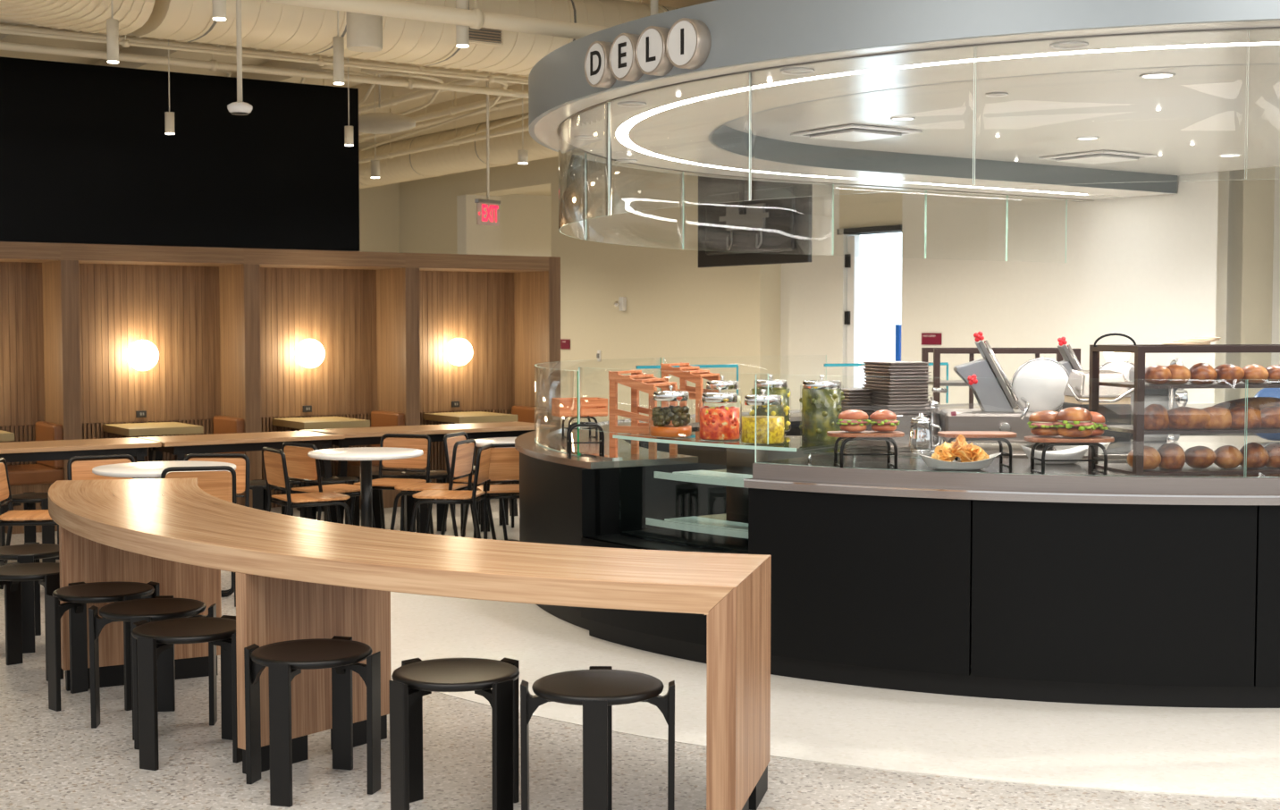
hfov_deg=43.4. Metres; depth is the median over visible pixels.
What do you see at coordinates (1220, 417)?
bread loaf
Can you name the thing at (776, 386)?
glass jar
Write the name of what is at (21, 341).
booth
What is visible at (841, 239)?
trim
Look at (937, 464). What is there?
dish
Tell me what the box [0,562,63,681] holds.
stool
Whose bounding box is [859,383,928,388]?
metal tray
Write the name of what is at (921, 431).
pitcher
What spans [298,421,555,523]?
table
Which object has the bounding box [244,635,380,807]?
stool
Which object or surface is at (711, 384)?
glass jar
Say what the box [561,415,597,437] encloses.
wire stand
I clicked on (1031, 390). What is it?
meat slicer
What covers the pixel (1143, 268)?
wall
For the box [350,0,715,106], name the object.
trim
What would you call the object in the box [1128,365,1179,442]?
coffee machine
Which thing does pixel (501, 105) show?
pipe
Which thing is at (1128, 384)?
shelf
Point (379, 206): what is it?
wall
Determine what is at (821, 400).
glass jar
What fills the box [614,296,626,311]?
fire alarm
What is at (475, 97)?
trim
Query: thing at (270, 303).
booth
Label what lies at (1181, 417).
bread loaf
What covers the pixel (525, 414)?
bench
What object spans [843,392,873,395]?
metal tray
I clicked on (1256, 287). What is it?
wall
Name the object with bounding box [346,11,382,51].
ceiling vent
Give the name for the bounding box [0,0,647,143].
ceiling
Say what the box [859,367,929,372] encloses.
metal tray
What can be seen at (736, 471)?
shelf
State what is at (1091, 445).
wire stand
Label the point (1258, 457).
bread roll
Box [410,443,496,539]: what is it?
chair
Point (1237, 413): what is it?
bread loaf
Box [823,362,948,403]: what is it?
guard
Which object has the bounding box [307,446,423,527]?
round table
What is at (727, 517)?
shelf
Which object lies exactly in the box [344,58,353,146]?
pendant light
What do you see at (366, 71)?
conduit
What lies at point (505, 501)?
stool
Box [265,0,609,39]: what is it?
duct
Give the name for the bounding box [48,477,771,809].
bar
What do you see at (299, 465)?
chair
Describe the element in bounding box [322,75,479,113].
pipe
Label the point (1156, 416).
bread loaf
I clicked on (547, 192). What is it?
ceiling
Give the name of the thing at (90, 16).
duct
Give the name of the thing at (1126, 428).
shelf
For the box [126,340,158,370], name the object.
wall lamp
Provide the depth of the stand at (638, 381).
8.22 m
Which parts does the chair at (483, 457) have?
frame, seat, frame, backrest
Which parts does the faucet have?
spout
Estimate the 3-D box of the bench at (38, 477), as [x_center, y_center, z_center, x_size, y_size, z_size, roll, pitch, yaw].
[-4.649,0.542,12.195,0.430,0.800,0.550,-2,3,-34]
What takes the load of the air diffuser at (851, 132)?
attached to the canopy
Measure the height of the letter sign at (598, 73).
0.212 m
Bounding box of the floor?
[0,498,1279,809]
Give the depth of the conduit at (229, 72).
13.16 m
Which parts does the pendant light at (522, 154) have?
stem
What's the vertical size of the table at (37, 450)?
0.768 m
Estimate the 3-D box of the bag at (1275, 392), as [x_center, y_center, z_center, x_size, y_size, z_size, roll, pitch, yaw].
[3.553,0.034,8.890,0.405,0.324,0.257,0,3,0]
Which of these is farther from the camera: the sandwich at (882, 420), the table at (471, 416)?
the table at (471, 416)
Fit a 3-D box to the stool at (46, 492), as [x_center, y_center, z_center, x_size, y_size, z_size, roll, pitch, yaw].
[-3.662,0.792,10.548,0.400,0.465,0.400,0,3,-7]
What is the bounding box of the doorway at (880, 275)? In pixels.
[858,232,901,387]
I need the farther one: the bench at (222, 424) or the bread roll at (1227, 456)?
the bench at (222, 424)
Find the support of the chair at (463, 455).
on the floor
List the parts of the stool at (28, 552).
leg, seat, leg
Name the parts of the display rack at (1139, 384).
corner post, basket handle, corner post, frame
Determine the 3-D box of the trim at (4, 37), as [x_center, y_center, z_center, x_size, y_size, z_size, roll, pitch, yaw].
[-5.870,-3.415,14.733,0.120,0.250,15.200,-2,3,-34]
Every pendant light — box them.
[106,0,118,63]
[164,39,174,134]
[211,0,226,20]
[332,10,344,84]
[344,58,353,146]
[370,73,379,177]
[455,0,469,47]
[517,75,528,164]
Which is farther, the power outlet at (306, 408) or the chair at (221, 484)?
the power outlet at (306, 408)
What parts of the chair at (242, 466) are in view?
backrest, frame, frame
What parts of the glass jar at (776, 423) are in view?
metal lid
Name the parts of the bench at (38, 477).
seat, backrest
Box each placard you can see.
[560,338,570,349]
[921,332,941,345]
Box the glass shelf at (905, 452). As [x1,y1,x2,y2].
[806,445,954,462]
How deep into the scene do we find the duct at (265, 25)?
11.35 m
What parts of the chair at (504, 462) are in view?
frame, seat, backrest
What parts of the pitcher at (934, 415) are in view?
lid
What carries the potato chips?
in the dish at (937, 464)
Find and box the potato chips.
[931,434,989,462]
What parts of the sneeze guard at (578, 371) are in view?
glass pane, glass pane, glass pane, glass pane, glass pane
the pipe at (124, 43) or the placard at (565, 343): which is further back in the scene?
the placard at (565, 343)
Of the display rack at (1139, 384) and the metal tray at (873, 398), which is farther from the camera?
the metal tray at (873, 398)
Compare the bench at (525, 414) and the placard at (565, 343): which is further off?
the placard at (565, 343)
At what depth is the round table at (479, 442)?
11.05 m
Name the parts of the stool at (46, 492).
leg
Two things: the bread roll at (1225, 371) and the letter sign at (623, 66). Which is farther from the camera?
the letter sign at (623, 66)
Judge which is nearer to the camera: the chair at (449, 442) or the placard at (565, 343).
the chair at (449, 442)
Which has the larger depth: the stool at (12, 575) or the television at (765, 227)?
the television at (765, 227)
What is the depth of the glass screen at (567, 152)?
8.81 m
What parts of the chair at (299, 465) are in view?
backrest, frame, seat, frame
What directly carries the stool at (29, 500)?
on the floor
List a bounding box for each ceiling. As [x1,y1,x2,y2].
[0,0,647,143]
[518,189,550,195]
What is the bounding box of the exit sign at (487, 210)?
[474,71,500,226]
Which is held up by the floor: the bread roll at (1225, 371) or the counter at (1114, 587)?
the counter at (1114, 587)
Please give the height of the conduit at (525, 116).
0.032 m
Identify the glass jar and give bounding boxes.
[649,385,691,437]
[699,387,739,439]
[704,375,741,428]
[741,388,783,444]
[749,374,790,430]
[799,374,844,439]
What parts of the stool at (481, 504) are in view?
leg, leg, leg, leg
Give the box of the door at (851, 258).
[844,235,901,387]
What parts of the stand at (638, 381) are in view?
post, rail, rail, rail, post, rail, rail, post, rail, post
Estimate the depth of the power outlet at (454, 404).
14.55 m
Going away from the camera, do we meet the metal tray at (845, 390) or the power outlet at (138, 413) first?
the metal tray at (845, 390)
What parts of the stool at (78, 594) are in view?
leg, leg, seat, leg, leg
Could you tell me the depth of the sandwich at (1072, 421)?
6.56 m
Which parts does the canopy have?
recessed light, recessed light, recessed light, hanger rod, recessed light, recessed light, canopy, recessed light, recessed light, recessed light, recessed light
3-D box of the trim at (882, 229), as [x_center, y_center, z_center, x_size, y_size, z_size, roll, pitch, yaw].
[2.453,-1.817,16.720,0.230,0.060,0.954,-2,3,-34]
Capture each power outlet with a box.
[135,410,146,417]
[302,405,311,412]
[451,401,459,407]
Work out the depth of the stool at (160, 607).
6.21 m
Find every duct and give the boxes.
[0,0,154,34]
[131,0,679,76]
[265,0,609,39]
[358,112,558,188]
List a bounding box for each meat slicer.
[931,331,1069,448]
[1057,336,1134,435]
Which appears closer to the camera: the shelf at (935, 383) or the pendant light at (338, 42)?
the shelf at (935, 383)
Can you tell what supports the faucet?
on the prep table at (1185, 442)
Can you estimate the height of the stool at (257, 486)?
0.465 m
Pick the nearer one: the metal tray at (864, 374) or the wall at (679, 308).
the metal tray at (864, 374)
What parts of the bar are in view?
support panel, support panel, panel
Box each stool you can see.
[0,491,54,565]
[0,542,58,653]
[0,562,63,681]
[45,492,58,562]
[46,581,159,711]
[88,595,217,740]
[131,614,242,770]
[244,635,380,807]
[249,479,293,515]
[262,476,328,521]
[299,475,360,525]
[371,471,422,532]
[388,656,519,809]
[401,469,465,536]
[452,465,513,531]
[498,482,508,525]
[520,665,674,809]
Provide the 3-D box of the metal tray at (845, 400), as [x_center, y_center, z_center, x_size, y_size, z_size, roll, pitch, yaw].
[1.174,-0.028,8.789,0.202,0.017,0.252,-1,3,-19]
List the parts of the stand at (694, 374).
post, rail, post, rail, rail, post, rail, rail, post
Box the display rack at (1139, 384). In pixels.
[1087,332,1279,474]
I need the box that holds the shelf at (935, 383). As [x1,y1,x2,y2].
[927,379,1011,386]
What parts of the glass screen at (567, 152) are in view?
glass pane, glass pane, glass pane, glass pane, glass pane, glass pane, glass pane, glass pane, glass pane, glass pane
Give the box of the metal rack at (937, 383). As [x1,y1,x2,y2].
[921,347,1080,408]
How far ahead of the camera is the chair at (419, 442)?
11.25 m
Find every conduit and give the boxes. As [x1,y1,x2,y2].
[172,65,231,76]
[299,66,375,105]
[361,68,443,115]
[361,74,507,151]
[441,115,528,142]
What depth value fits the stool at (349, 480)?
11.30 m
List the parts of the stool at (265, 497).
leg, leg, leg, seat, leg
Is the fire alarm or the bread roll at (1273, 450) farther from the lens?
the fire alarm
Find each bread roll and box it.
[1127,446,1161,470]
[1145,364,1171,384]
[1157,442,1185,469]
[1166,363,1190,384]
[1184,445,1216,468]
[1188,362,1217,384]
[1213,445,1243,468]
[1214,363,1244,384]
[1239,442,1269,468]
[1241,363,1268,383]
[1263,443,1279,467]
[1264,364,1279,383]
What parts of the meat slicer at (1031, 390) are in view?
handle, red knob, red knob, gauge plate, guide rod, lever, blade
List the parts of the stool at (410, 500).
leg, seat, leg, leg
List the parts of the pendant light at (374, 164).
stem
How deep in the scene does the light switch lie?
20.43 m
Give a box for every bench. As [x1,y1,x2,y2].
[4,421,63,534]
[171,415,244,505]
[334,410,404,507]
[478,405,547,498]
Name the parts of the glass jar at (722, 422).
metal lid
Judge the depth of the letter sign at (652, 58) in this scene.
7.11 m
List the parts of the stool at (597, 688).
leg, leg, seat, leg, leg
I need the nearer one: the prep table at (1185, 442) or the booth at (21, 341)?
the prep table at (1185, 442)
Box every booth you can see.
[0,241,60,465]
[41,243,244,479]
[218,248,404,507]
[374,252,560,491]
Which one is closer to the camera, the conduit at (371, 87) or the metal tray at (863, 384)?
the metal tray at (863, 384)
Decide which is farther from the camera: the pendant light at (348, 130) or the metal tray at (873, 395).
the pendant light at (348, 130)
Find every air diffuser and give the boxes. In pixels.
[790,124,921,142]
[1038,150,1157,164]
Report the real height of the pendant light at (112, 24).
1.199 m
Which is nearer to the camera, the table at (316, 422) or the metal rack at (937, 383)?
the metal rack at (937, 383)
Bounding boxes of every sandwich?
[835,409,871,431]
[868,409,900,431]
[1027,410,1059,436]
[1052,406,1095,437]
[1089,411,1108,436]
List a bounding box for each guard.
[534,354,1279,477]
[635,363,738,395]
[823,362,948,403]
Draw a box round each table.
[0,429,14,441]
[0,437,160,479]
[92,460,235,478]
[102,421,203,478]
[136,429,345,522]
[272,416,370,512]
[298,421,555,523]
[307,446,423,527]
[422,411,517,499]
[469,437,519,541]
[783,435,1279,460]
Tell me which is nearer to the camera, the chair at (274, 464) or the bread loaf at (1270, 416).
the bread loaf at (1270, 416)
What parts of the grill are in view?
plate, lid, handle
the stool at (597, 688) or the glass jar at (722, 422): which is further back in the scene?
the glass jar at (722, 422)
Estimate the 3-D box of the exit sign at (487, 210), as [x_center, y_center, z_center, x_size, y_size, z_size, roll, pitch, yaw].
[-1.316,-2.531,13.891,0.040,1.951,0.300,2,4,35]
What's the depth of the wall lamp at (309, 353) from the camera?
13.52 m
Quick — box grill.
[1062,370,1134,452]
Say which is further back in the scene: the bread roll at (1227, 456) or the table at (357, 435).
the table at (357, 435)
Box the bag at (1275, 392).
[1254,387,1279,440]
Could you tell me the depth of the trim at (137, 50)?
15.95 m
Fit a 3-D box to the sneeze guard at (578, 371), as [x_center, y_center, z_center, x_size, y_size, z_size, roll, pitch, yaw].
[2.567,0.008,8.856,7.326,0.460,5.187,2,3,35]
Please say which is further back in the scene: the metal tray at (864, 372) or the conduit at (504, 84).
the conduit at (504, 84)
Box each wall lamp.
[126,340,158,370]
[295,339,324,367]
[445,338,472,365]
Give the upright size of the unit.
0.989 m
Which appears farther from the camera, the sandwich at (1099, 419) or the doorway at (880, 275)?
the doorway at (880, 275)
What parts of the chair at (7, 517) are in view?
backrest, frame, seat, frame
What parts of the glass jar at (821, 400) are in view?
metal lid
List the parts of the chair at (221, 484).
backrest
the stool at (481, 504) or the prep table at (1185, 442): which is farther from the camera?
the stool at (481, 504)
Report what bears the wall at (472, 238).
attached to the wall at (679, 308)
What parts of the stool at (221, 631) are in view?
leg, leg, seat, leg, leg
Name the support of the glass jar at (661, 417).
on the display shelves at (728, 531)
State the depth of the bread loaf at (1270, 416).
6.72 m
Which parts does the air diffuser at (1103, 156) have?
plate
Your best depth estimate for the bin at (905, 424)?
8.55 m
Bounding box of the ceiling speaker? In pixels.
[227,0,252,115]
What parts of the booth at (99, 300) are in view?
panel, post, roof panel, slat panel, panel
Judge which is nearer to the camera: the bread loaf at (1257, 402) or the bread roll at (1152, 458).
the bread roll at (1152, 458)
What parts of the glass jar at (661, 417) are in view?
metal lid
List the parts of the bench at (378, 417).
seat, backrest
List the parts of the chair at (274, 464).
backrest, frame, seat, frame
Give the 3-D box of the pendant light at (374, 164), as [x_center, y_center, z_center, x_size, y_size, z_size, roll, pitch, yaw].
[-2.583,-2.906,15.674,0.090,1.380,0.090,0,3,0]
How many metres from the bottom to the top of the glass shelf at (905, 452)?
0.047 m
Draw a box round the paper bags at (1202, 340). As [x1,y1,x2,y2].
[1161,336,1221,345]
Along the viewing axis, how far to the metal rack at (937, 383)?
9.68 m
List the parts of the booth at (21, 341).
slat panel, panel, roof panel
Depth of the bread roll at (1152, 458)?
6.64 m
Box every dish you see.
[915,452,1001,470]
[1020,445,1088,463]
[1053,437,1113,455]
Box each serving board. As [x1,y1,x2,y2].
[826,430,904,437]
[937,430,1016,437]
[1024,435,1114,442]
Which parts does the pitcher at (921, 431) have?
lid, handle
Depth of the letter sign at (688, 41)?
6.93 m
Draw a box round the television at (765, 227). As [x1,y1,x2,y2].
[698,176,812,267]
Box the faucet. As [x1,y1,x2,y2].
[1164,358,1187,443]
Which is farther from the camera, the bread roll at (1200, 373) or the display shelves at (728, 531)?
the display shelves at (728, 531)
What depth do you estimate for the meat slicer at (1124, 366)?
9.02 m
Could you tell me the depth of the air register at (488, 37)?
11.49 m
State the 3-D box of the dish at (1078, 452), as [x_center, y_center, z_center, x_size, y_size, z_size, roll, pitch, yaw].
[1.830,0.217,7.086,0.320,0.085,0.150,0,3,-9]
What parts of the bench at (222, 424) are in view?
backrest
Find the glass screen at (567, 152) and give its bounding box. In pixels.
[558,29,1279,262]
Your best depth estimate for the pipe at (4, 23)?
13.94 m
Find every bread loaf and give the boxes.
[1144,404,1169,429]
[1167,406,1210,429]
[1200,406,1231,429]
[1212,396,1279,409]
[1229,405,1261,429]
[1259,405,1279,429]
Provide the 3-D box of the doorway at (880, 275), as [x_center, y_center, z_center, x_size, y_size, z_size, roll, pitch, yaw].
[3.138,-0.812,17.240,0.030,3.000,3.954,-2,3,-34]
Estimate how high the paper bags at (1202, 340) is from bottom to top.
0.037 m
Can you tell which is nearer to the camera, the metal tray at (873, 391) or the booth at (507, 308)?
the metal tray at (873, 391)
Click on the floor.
(50, 759)
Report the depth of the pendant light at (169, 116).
11.59 m
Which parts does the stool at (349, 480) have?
leg, leg, seat, leg, leg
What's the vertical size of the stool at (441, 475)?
0.465 m
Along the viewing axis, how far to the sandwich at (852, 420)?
6.92 m
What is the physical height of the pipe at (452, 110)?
0.557 m
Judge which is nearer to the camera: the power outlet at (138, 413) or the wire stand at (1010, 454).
the wire stand at (1010, 454)
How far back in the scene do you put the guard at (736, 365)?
11.56 m
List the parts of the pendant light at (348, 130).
stem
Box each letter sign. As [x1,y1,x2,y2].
[584,41,616,88]
[608,33,643,81]
[635,25,673,75]
[665,17,711,69]
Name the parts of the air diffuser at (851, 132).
plate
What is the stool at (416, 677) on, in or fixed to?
on the floor
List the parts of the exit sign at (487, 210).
rod, clear panel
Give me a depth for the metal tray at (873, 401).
8.56 m
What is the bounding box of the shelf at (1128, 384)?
[1099,380,1279,388]
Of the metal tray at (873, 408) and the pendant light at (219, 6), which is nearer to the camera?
the pendant light at (219, 6)
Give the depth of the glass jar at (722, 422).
7.60 m
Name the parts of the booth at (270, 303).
panel, post, roof panel, slat panel, panel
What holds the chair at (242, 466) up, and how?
on the floor
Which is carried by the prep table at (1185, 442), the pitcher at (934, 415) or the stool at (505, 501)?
the pitcher at (934, 415)
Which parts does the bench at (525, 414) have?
backrest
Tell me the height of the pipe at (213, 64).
0.872 m
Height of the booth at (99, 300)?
2.155 m
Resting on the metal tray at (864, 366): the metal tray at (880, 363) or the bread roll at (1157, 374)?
the metal tray at (880, 363)
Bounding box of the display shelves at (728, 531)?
[612,430,854,553]
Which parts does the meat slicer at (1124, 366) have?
red knob, gauge plate, guide rod, blade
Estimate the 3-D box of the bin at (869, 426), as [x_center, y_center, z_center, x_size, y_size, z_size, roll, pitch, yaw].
[1.169,0.131,8.796,0.200,0.160,0.240,-1,3,-20]
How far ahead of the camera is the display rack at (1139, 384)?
6.62 m
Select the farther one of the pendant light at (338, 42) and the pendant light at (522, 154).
the pendant light at (522, 154)
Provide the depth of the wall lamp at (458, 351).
14.32 m
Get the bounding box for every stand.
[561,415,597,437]
[566,421,604,457]
[608,369,677,459]
[660,362,720,421]
[833,437,897,467]
[947,437,1012,467]
[1030,442,1107,474]
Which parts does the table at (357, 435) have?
leg, frame, leg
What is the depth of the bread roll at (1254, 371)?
6.69 m
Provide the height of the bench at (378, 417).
0.800 m
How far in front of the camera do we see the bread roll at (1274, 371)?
6.71 m
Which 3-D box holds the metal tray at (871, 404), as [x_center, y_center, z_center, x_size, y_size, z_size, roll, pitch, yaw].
[1.375,0.002,8.690,0.252,0.017,0.312,-1,3,-18]
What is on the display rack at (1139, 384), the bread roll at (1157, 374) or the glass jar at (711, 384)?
the bread roll at (1157, 374)
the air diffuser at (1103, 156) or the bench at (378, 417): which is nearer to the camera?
the air diffuser at (1103, 156)
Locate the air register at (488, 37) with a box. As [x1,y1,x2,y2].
[468,25,503,46]
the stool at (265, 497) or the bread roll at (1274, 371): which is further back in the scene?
the stool at (265, 497)
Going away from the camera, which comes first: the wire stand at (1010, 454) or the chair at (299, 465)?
the wire stand at (1010, 454)
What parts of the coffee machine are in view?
panel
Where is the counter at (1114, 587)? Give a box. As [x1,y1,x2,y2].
[514,402,1279,707]
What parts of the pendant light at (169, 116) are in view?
stem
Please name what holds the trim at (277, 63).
attached to the wall at (379, 206)
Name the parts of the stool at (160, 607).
leg, leg, seat, leg, leg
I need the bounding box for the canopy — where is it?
[528,0,1279,201]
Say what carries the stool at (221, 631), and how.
on the floor
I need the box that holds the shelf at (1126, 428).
[1106,424,1279,434]
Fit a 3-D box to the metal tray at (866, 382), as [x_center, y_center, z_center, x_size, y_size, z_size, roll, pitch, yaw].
[1.383,-0.120,8.684,0.252,0.017,0.312,-1,3,-20]
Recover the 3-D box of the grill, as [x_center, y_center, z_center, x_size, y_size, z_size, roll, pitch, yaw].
[2.346,0.031,8.245,0.317,0.414,0.328,0,3,-6]
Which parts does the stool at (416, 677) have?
leg, leg, seat, leg, leg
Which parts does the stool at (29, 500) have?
leg, seat, leg, leg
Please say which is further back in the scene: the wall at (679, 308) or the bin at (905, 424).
the wall at (679, 308)
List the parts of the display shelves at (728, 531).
glass, shelf rail, shelf rail, glass, panel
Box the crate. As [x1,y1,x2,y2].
[551,396,607,417]
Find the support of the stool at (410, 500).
on the floor
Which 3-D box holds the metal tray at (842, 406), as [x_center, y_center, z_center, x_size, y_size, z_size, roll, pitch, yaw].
[1.170,0.007,8.790,0.202,0.017,0.252,-1,3,-22]
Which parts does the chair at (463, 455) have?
frame, seat, frame, backrest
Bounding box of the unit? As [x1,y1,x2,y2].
[358,69,415,134]
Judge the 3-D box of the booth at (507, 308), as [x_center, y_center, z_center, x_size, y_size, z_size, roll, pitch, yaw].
[-1.530,-0.243,14.316,1.533,2.155,0.650,-2,3,-34]
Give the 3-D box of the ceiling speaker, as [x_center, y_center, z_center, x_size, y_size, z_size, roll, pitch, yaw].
[-2.393,-2.514,9.586,0.148,1.556,0.148,0,3,0]
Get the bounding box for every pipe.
[0,0,640,84]
[0,18,501,73]
[0,22,526,76]
[0,24,528,81]
[0,41,528,98]
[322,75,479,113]
[358,84,528,141]
[358,89,528,135]
[359,91,528,163]
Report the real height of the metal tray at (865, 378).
0.017 m
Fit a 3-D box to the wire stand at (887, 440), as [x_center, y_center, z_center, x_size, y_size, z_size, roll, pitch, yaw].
[0.978,0.199,6.979,0.250,0.132,0.165,0,3,-3]
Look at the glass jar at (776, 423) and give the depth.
7.34 m
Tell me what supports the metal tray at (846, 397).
on the metal tray at (845, 400)
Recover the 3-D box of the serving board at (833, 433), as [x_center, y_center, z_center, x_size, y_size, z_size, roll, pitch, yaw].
[0.978,0.126,6.975,0.330,0.016,0.200,0,3,0]
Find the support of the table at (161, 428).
on the floor
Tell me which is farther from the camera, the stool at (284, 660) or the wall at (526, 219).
the wall at (526, 219)
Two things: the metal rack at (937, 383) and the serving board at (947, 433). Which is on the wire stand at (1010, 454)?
the serving board at (947, 433)
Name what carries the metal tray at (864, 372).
on the metal tray at (864, 374)
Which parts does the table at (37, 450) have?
frame, leg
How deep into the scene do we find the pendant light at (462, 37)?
8.88 m
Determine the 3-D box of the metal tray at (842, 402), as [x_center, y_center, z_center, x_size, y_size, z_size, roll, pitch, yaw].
[1.163,-0.011,8.789,0.202,0.017,0.252,-1,3,-19]
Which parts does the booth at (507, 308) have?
panel, post, roof panel, slat panel, panel, post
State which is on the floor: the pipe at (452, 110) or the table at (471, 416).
the table at (471, 416)
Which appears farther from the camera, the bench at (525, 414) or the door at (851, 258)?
the door at (851, 258)
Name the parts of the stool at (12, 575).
leg, seat, leg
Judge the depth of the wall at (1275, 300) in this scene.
13.48 m
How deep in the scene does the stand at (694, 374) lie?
9.12 m
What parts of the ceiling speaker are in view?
rod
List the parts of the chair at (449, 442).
frame, backrest, seat, frame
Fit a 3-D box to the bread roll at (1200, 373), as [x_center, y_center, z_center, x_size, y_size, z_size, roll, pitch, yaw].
[2.339,-0.132,6.703,0.125,0.088,0.122,-1,3,-15]
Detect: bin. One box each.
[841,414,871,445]
[870,412,927,446]
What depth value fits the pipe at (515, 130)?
19.56 m
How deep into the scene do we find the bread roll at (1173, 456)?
6.66 m
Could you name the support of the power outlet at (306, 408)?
attached to the booth at (270, 303)
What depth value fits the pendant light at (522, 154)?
14.47 m
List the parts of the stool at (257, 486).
leg, seat, leg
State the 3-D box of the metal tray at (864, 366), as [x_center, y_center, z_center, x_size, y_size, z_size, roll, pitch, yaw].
[1.379,-0.207,8.680,0.252,0.017,0.312,-1,3,-20]
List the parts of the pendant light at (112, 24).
stem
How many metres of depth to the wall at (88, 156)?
12.46 m
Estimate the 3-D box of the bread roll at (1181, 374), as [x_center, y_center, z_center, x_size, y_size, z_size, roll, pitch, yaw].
[2.227,-0.128,6.684,0.125,0.082,0.111,-1,3,-26]
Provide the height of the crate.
0.106 m
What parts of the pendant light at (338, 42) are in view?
stem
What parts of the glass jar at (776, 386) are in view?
metal lid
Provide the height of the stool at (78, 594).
0.465 m
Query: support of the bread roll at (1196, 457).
on the display rack at (1139, 384)
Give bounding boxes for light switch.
[596,350,600,361]
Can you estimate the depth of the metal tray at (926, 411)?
8.56 m
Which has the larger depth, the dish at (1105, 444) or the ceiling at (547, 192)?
the ceiling at (547, 192)
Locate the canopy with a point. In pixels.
(1067, 45)
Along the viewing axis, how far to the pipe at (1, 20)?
12.00 m
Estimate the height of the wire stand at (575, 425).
0.172 m
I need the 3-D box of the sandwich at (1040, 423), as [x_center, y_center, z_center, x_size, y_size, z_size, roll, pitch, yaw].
[1.694,0.075,6.692,0.165,0.106,0.164,-1,3,-11]
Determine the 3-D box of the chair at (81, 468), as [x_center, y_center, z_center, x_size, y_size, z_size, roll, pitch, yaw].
[-3.051,0.695,9.303,0.421,0.783,0.524,-2,3,-33]
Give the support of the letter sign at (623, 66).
attached to the canopy
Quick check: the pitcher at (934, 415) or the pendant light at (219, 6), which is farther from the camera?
the pitcher at (934, 415)
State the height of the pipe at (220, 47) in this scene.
0.777 m
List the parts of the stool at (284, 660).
leg, leg, seat, leg, leg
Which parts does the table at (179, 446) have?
leg, leg, frame, leg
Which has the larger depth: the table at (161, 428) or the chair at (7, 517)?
the table at (161, 428)
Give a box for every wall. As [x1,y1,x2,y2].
[0,56,359,251]
[358,142,399,252]
[398,156,780,425]
[456,194,501,255]
[498,193,551,256]
[780,169,1244,409]
[1214,166,1274,403]
[1271,166,1279,365]
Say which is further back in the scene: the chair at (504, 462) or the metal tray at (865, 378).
the chair at (504, 462)
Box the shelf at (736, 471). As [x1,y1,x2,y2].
[709,468,752,474]
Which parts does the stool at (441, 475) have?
leg, leg, seat, leg, leg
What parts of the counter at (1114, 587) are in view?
panel, panel, panel, panel, panel, panel, panel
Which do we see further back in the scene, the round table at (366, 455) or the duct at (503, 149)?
the duct at (503, 149)
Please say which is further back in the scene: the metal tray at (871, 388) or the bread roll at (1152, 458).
the metal tray at (871, 388)
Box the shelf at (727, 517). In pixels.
[660,513,748,522]
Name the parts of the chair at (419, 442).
frame, seat, backrest, frame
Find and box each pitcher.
[908,412,941,447]
[925,395,942,445]
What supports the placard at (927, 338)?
attached to the wall at (1143, 268)
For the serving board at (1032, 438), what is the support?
on the wire stand at (1091, 445)
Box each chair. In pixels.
[0,457,58,589]
[67,454,136,479]
[160,465,236,606]
[184,453,250,597]
[261,446,352,524]
[281,441,375,527]
[350,433,433,533]
[390,437,475,536]
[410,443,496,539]
[440,431,519,540]
[473,443,519,538]
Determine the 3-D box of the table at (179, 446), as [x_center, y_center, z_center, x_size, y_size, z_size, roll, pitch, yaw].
[-2.808,0.602,11.367,1.296,0.768,0.600,-2,3,-34]
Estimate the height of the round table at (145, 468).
0.744 m
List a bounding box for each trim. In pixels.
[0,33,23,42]
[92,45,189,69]
[230,59,333,82]
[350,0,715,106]
[358,84,528,143]
[836,228,859,387]
[837,224,901,235]
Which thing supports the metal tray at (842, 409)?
on the metal tray
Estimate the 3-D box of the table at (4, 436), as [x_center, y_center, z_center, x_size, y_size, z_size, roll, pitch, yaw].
[-5.007,0.578,11.903,0.580,0.757,0.690,-2,3,-34]
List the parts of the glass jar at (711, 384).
metal lid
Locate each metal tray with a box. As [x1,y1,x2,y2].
[841,387,872,392]
[841,398,873,402]
[841,401,873,405]
[841,404,872,409]
[841,408,873,412]
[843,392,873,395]
[844,395,873,399]
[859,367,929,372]
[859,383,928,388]
[860,361,931,365]
[860,370,931,375]
[860,387,930,392]
[861,373,929,378]
[861,377,931,382]
[862,364,930,369]
[863,380,931,385]
[870,390,930,395]
[870,394,928,398]
[870,396,930,402]
[870,400,930,404]
[870,403,927,408]
[870,406,930,412]
[870,410,931,414]

